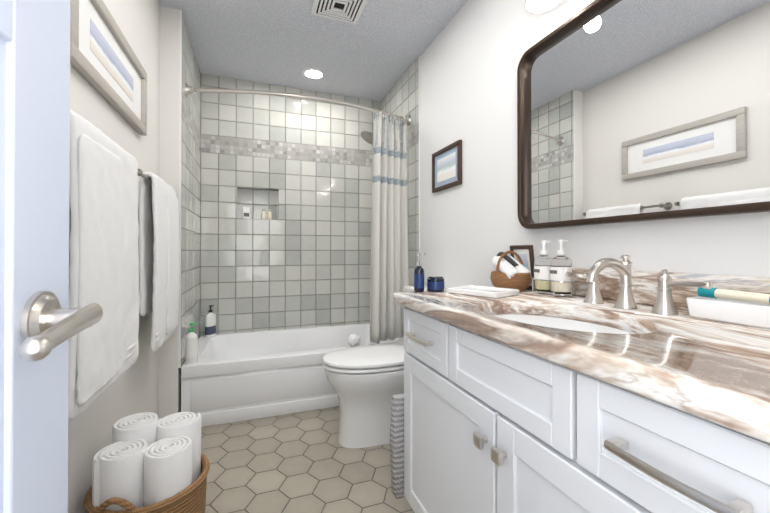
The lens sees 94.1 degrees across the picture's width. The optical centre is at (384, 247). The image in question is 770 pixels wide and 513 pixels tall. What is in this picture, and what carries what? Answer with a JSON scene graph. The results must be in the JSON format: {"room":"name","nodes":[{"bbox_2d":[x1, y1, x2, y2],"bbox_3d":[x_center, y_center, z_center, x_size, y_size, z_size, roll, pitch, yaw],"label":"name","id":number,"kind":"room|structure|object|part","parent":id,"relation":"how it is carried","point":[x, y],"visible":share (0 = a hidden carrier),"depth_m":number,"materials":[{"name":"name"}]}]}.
{"room":"bathroom","nodes":[
{"label":"bathroom","id":0,"kind":"room"},
{"bbox_2d":[68,0,159,512],"bbox_3d":[-1.057,-0.172,1.269,0.100,2.440,3.620,0,0,-20],"label":"wall","id":1,"kind":"structure","parent":0,"point":[133,389],"depth_m":1.51,"materials":[{"name":"white paint"}]},
{"bbox_2d":[68,109,139,418],"bbox_3d":[-0.850,0.038,1.040,0.131,0.760,0.662,0,0,-20],"label":"towel","id":2,"kind":"object","parent":1,"relation":"attached to","point":[103,242],"visible":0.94,"depth_m":0.96,"materials":[{"name":"white fabric"}]},
{"bbox_2d":[70,0,146,135],"bbox_3d":[-1.019,-0.686,1.355,0.027,0.300,0.750,0,0,-20],"label":"framed picture","id":3,"kind":"object","parent":1,"relation":"attached to","point":[105,63],"visible":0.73,"depth_m":1.28,"materials":[{"name":"grey wood"}]},
{"bbox_2d":[137,169,179,351],"bbox_3d":[-1.096,0.063,1.706,0.127,0.795,0.662,0,0,-20],"label":"towel","id":4,"kind":"object","parent":1,"relation":"attached to","point":[159,242],"visible":1,"depth_m":1.64,"materials":[{"name":"white fabric"}]},
{"bbox_2d":[158,6,180,418],"bbox_3d":[-1.397,-0.164,2.486,0.098,2.440,0.900,0,0,-20],"label":"wall","id":5,"kind":"structure","parent":0,"point":[169,387],"depth_m":2.07,"materials":[{"name":"white paint"}]},
{"bbox_2d":[178,10,200,367],"bbox_3d":[-1.328,-0.343,2.459,0.012,2.082,0.801,0,0,-20],"label":"wall tile","id":6,"kind":"structure","parent":5,"relation":"attached to","point":[189,191],"depth_m":2.32,"materials":[{"name":"tile"}]},
{"bbox_2d":[200,74,379,335],"bbox_3d":[-0.766,-0.339,3.136,1.510,2.082,0.085,0,0,-20],"label":"wall tile","id":7,"kind":"structure","parent":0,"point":[301,168],"depth_m":3.06,"materials":[{"name":"tile"}]},
{"bbox_2d":[243,207,250,218],"bbox_3d":[-1.157,-0.291,2.995,0.062,0.100,0.041,0,0,-20],"label":"box","id":8,"kind":"object","parent":7,"relation":"in","point":[246,212],"visible":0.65,"depth_m":2.98,"materials":[{"name":"white plastic"}]},
{"bbox_2d":[261,209,271,218],"bbox_3d":[-1.006,-0.286,3.050,0.086,0.090,0.036,0,0,-20],"label":"bottle","id":9,"kind":"object","parent":7,"relation":"in","point":[263,215],"visible":0.88,"depth_m":3.04,"materials":[{"name":"beige plastic"}]},
{"bbox_2d":[201,406,413,512],"bbox_3d":[-0.245,1.090,1.558,1.830,0.080,3.620,0,0,-20],"label":"floor","id":10,"kind":"structure","parent":0,"point":[303,462],"depth_m":1.70,"materials":[{"name":"tile"}]},
{"bbox_2d":[84,412,209,512],"bbox_3d":[-0.782,0.822,1.204,0.350,0.448,0.350,0,0,-20],"label":"basket","id":11,"kind":"object","parent":10,"relation":"on","point":[146,462],"visible":1,"depth_m":1.12,"materials":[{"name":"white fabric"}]},
{"bbox_2d":[181,323,403,426],"bbox_3d":[-0.612,0.872,2.707,1.506,0.370,0.810,0,0,-20],"label":"bathtub","id":12,"kind":"object","parent":10,"relation":"on","point":[233,377],"visible":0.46,"depth_m":2.28,"materials":[{"name":"white ceramic"}]},
{"bbox_2d":[185,323,197,363],"bbox_3d":[-1.152,0.565,2.135,0.067,0.237,0.067,0,0,-20],"label":"pump bottle","id":13,"kind":"object","parent":12,"relation":"on","point":[191,347],"visible":1,"depth_m":2.11,"materials":[{"name":"white plastic"}]},
{"bbox_2d":[205,305,215,336],"bbox_3d":[-1.368,0.569,2.812,0.071,0.237,0.078,0,0,-20],"label":"wash bottle","id":14,"kind":"object","parent":12,"relation":"on","point":[210,323],"visible":0.98,"depth_m":2.79,"materials":[{"name":"white plastic"}]},
{"bbox_2d":[347,334,360,346],"bbox_3d":[-0.213,0.638,2.476,0.092,0.091,0.092,0,0,-20],"label":"loofah","id":15,"kind":"object","parent":12,"relation":"on","point":[353,340],"visible":1,"depth_m":2.45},
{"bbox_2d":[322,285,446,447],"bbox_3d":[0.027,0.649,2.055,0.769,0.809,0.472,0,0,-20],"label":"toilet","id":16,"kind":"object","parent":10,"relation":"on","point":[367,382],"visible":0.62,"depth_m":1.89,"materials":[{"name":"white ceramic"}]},
{"bbox_3d":[0.019,0.850,2.051,0.728,0.407,0.372,0,0,-20],"label":"bowl","id":17,"kind":"part","parent":16,"relation":"part of","materials":[{"name":"white ceramic"}]},
{"bbox_3d":[-0.053,0.613,2.026,0.598,0.054,0.380,0,0,-20],"label":"seat","id":18,"kind":"part","parent":16,"relation":"part of","materials":[{"name":"white plastic"}]},
{"bbox_3d":[0.281,0.449,2.149,0.228,0.409,0.472,0,0,-20],"label":"tank","id":19,"kind":"part","parent":16,"relation":"part of","materials":[{"name":"white ceramic"}]},
{"bbox_2d":[390,394,404,498],"bbox_3d":[0.178,0.679,1.422,0.332,0.540,0.048,0,0,-20],"label":"wastebasket","id":20,"kind":"object","parent":10,"relation":"on","point":[397,443],"visible":0.29,"depth_m":1.35,"materials":[{"name":"wicker"}]},
{"bbox_2d":[393,299,769,512],"bbox_3d":[0.549,0.628,0.846,0.626,0.835,1.290,0,0,-20],"label":"bathroom vanity","id":21,"kind":"object","parent":10,"relation":"on","point":[526,401],"depth_m":0.69,"materials":[{"name":"white paint"}]},
{"bbox_2d":[393,289,769,434],"bbox_3d":[0.550,0.189,0.865,0.613,0.043,1.360,0,0,-20],"label":"countertop","id":22,"kind":"structure","parent":21,"relation":"on","point":[722,368],"depth_m":0.63,"materials":[{"name":"brown stone"}]},
{"bbox_2d":[414,253,425,291],"bbox_3d":[0.137,0.095,1.404,0.047,0.152,0.040,0,0,-20],"label":"bottle","id":23,"kind":"object","parent":22,"relation":"on","point":[418,278],"visible":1,"depth_m":1.39,"materials":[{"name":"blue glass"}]},
{"bbox_2d":[427,276,443,291],"bbox_3d":[0.200,0.141,1.416,0.069,0.059,0.069,0,0,-20],"label":"jar","id":24,"kind":"object","parent":22,"relation":"on","point":[435,283],"visible":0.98,"depth_m":1.39,"materials":[{"name":"glass"}]},
{"bbox_2d":[447,285,518,297],"bbox_3d":[0.361,0.160,1.333,0.160,0.020,0.220,0,0,-40],"label":"tray","id":25,"kind":"object","parent":22,"relation":"on","point":[485,291],"visible":1,"depth_m":1.29,"materials":[{"name":"white ceramic"}]},
{"bbox_2d":[490,251,530,291],"bbox_3d":[0.511,0.090,1.463,0.140,0.161,0.184,0,0,-20],"label":"basket","id":26,"kind":"object","parent":22,"relation":"on","point":[510,272],"visible":0.94,"depth_m":1.42,"materials":[{"name":"wicker"}]},
{"bbox_2d":[510,245,533,289],"bbox_3d":[0.584,0.080,1.516,0.034,0.184,0.130,0,0,-20],"label":"framed picture","id":27,"kind":"object","parent":22,"relation":"on","point":[525,253],"visible":0.54,"depth_m":1.49,"materials":[{"name":"brown wood"}]},
{"bbox_2d":[530,240,576,297],"bbox_3d":[0.607,0.070,1.302,0.089,0.199,0.170,0,0,-20],"label":"soap caddy","id":28,"kind":"object","parent":22,"relation":"on","point":[550,275],"visible":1,"depth_m":1.26,"materials":[{"name":"white"}]},
{"bbox_2d":[497,307,644,334],"bbox_3d":[0.437,0.283,0.924,0.349,0.167,0.488,0,0,-20],"label":"sink","id":29,"kind":"object","parent":22,"relation":"in","point":[578,324],"depth_m":1.02,"materials":[{"name":"white ceramic"}]},
{"bbox_2d":[565,254,712,314],"bbox_3d":[0.626,0.093,0.994,0.171,0.150,0.407,0,0,-20],"label":"faucet","id":30,"kind":"object","parent":22,"relation":"on","point":[664,304],"visible":1,"depth_m":0.98,"materials":[{"name":"silver metal"}]},
{"bbox_3d":[0.633,0.112,1.145,0.055,0.114,0.129,0,0,-20],"label":"handle","id":31,"kind":"part","parent":30,"relation":"part of","materials":[{"name":"silver metal"}]},
{"bbox_3d":[0.626,0.093,0.994,0.171,0.150,0.055,0,0,-20],"label":"spout","id":32,"kind":"part","parent":30,"relation":"part of","materials":[{"name":"silver metal"}]},
{"bbox_3d":[0.728,0.110,0.883,0.055,0.114,0.129,0,0,-20],"label":"handle","id":33,"kind":"part","parent":30,"relation":"part of","materials":[{"name":"silver metal"}]},
{"bbox_2d":[686,287,769,328],"bbox_3d":[0.797,0.130,0.812,0.088,0.075,0.166,0,0,-20],"label":"tray","id":34,"kind":"object","parent":22,"relation":"on","point":[751,309],"visible":0.9,"depth_m":0.80,"materials":[{"name":"white ceramic"}]},
{"bbox_2d":[158,0,467,100],"bbox_3d":[-0.245,-1.430,1.574,1.830,0.080,3.620,0,0,-20],"label":"ceiling","id":35,"kind":"structure","parent":0,"point":[377,49],"depth_m":2.39,"materials":[{"name":"white paint"}]},
{"bbox_2d":[303,68,324,78],"bbox_3d":[-0.565,-1.377,2.841,0.170,0.008,0.170,0,0,-20],"label":"recessed light","id":36,"kind":"object","parent":35,"relation":"in","point":[312,73],"visible":1,"depth_m":2.83,"materials":[{"name":"white"}]},
{"bbox_2d":[311,0,366,24],"bbox_3d":[-0.260,-1.378,2.037,0.280,0.016,0.280,0,0,-20],"label":"ceiling vent","id":37,"kind":"object","parent":35,"relation":"in","point":[348,11],"visible":1,"depth_m":2.07,"materials":[{"name":"white"}]},
{"bbox_2d":[420,0,769,287],"bbox_3d":[0.567,-0.168,1.863,0.100,2.440,3.620,0,0,-20],"label":"wall","id":38,"kind":"structure","parent":0,"point":[471,226],"depth_m":1.77,"materials":[{"name":"white paint"}]},
{"bbox_2d":[185,83,410,342],"bbox_3d":[-0.498,-0.185,2.404,1.533,1.670,0.228,0,0,-20],"label":"shower curtain rod","id":39,"kind":"object","parent":38,"relation":"attached to","point":[389,255],"visible":1,"depth_m":2.57,"materials":[{"name":"white fabric"}]},
{"bbox_2d":[370,112,408,342],"bbox_3d":[0.037,-0.156,2.582,0.337,1.615,0.195,0,0,-20],"label":"shower curtain","id":40,"kind":"object","parent":39,"relation":"hanging from","point":[389,225],"depth_m":2.58,"materials":[{"name":"fabric"}]},
{"bbox_2d":[380,56,419,285],"bbox_3d":[0.105,-0.340,2.967,0.010,2.082,0.831,0,0,-20],"label":"wall tile","id":41,"kind":"structure","parent":38,"relation":"attached to","point":[401,97],"depth_m":2.69,"materials":[{"name":"tile"}]},
{"bbox_2d":[361,131,372,144],"bbox_3d":[-0.058,-0.945,2.971,0.294,0.177,0.184,0,0,-20],"label":"shower head","id":42,"kind":"object","parent":41,"relation":"attached to","point":[366,136],"visible":0.58,"depth_m":2.93},
{"bbox_2d":[432,139,461,192],"bbox_3d":[0.376,-0.493,2.211,0.021,0.255,0.340,0,0,-20],"label":"picture","id":43,"kind":"object","parent":38,"relation":"attached to","point":[446,167],"visible":0.98,"depth_m":2.19,"materials":[{"name":"brown wood"}]},
{"bbox_2d":[524,0,561,13],"bbox_3d":[0.741,-1.019,0.985,0.179,0.209,0.900,0,0,-20],"label":"wall lamp","id":44,"kind":"object","parent":38,"relation":"attached to","point":[536,6],"visible":1,"depth_m":1.38,"materials":[{"name":"white glass"}]},
{"bbox_2d":[517,0,769,228],"bbox_3d":[0.806,-0.461,0.997,0.045,0.755,1.225,0,0,-20],"label":"mirror","id":45,"kind":"object","parent":38,"relation":"attached to","point":[636,110],"visible":1,"depth_m":1.08,"materials":[{"name":"brown metal"}]},
{"bbox_2d":[572,267,769,310],"bbox_3d":[0.828,0.119,0.967,0.022,0.100,1.360,0,0,-20],"label":"backsplash","id":46,"kind":"structure","parent":38,"relation":"attached to","point":[645,283],"depth_m":1.04,"materials":[{"name":"brown stone"}]},
{"bbox_3d":[0.360,-0.180,-0.087,1.630,2.440,0.100,0,0,-20],"label":"wall","id":47,"kind":"structure","parent":0,"visible":0},
{"bbox_2d":[0,0,102,512],"bbox_3d":[-0.316,0.021,0.146,0.131,2.018,0.745,0,0,-20],"label":"door","id":48,"kind":"structure","parent":47,"relation":"in","point":[41,322],"depth_m":0.42,"materials":[{"name":"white paint"}]}
]}

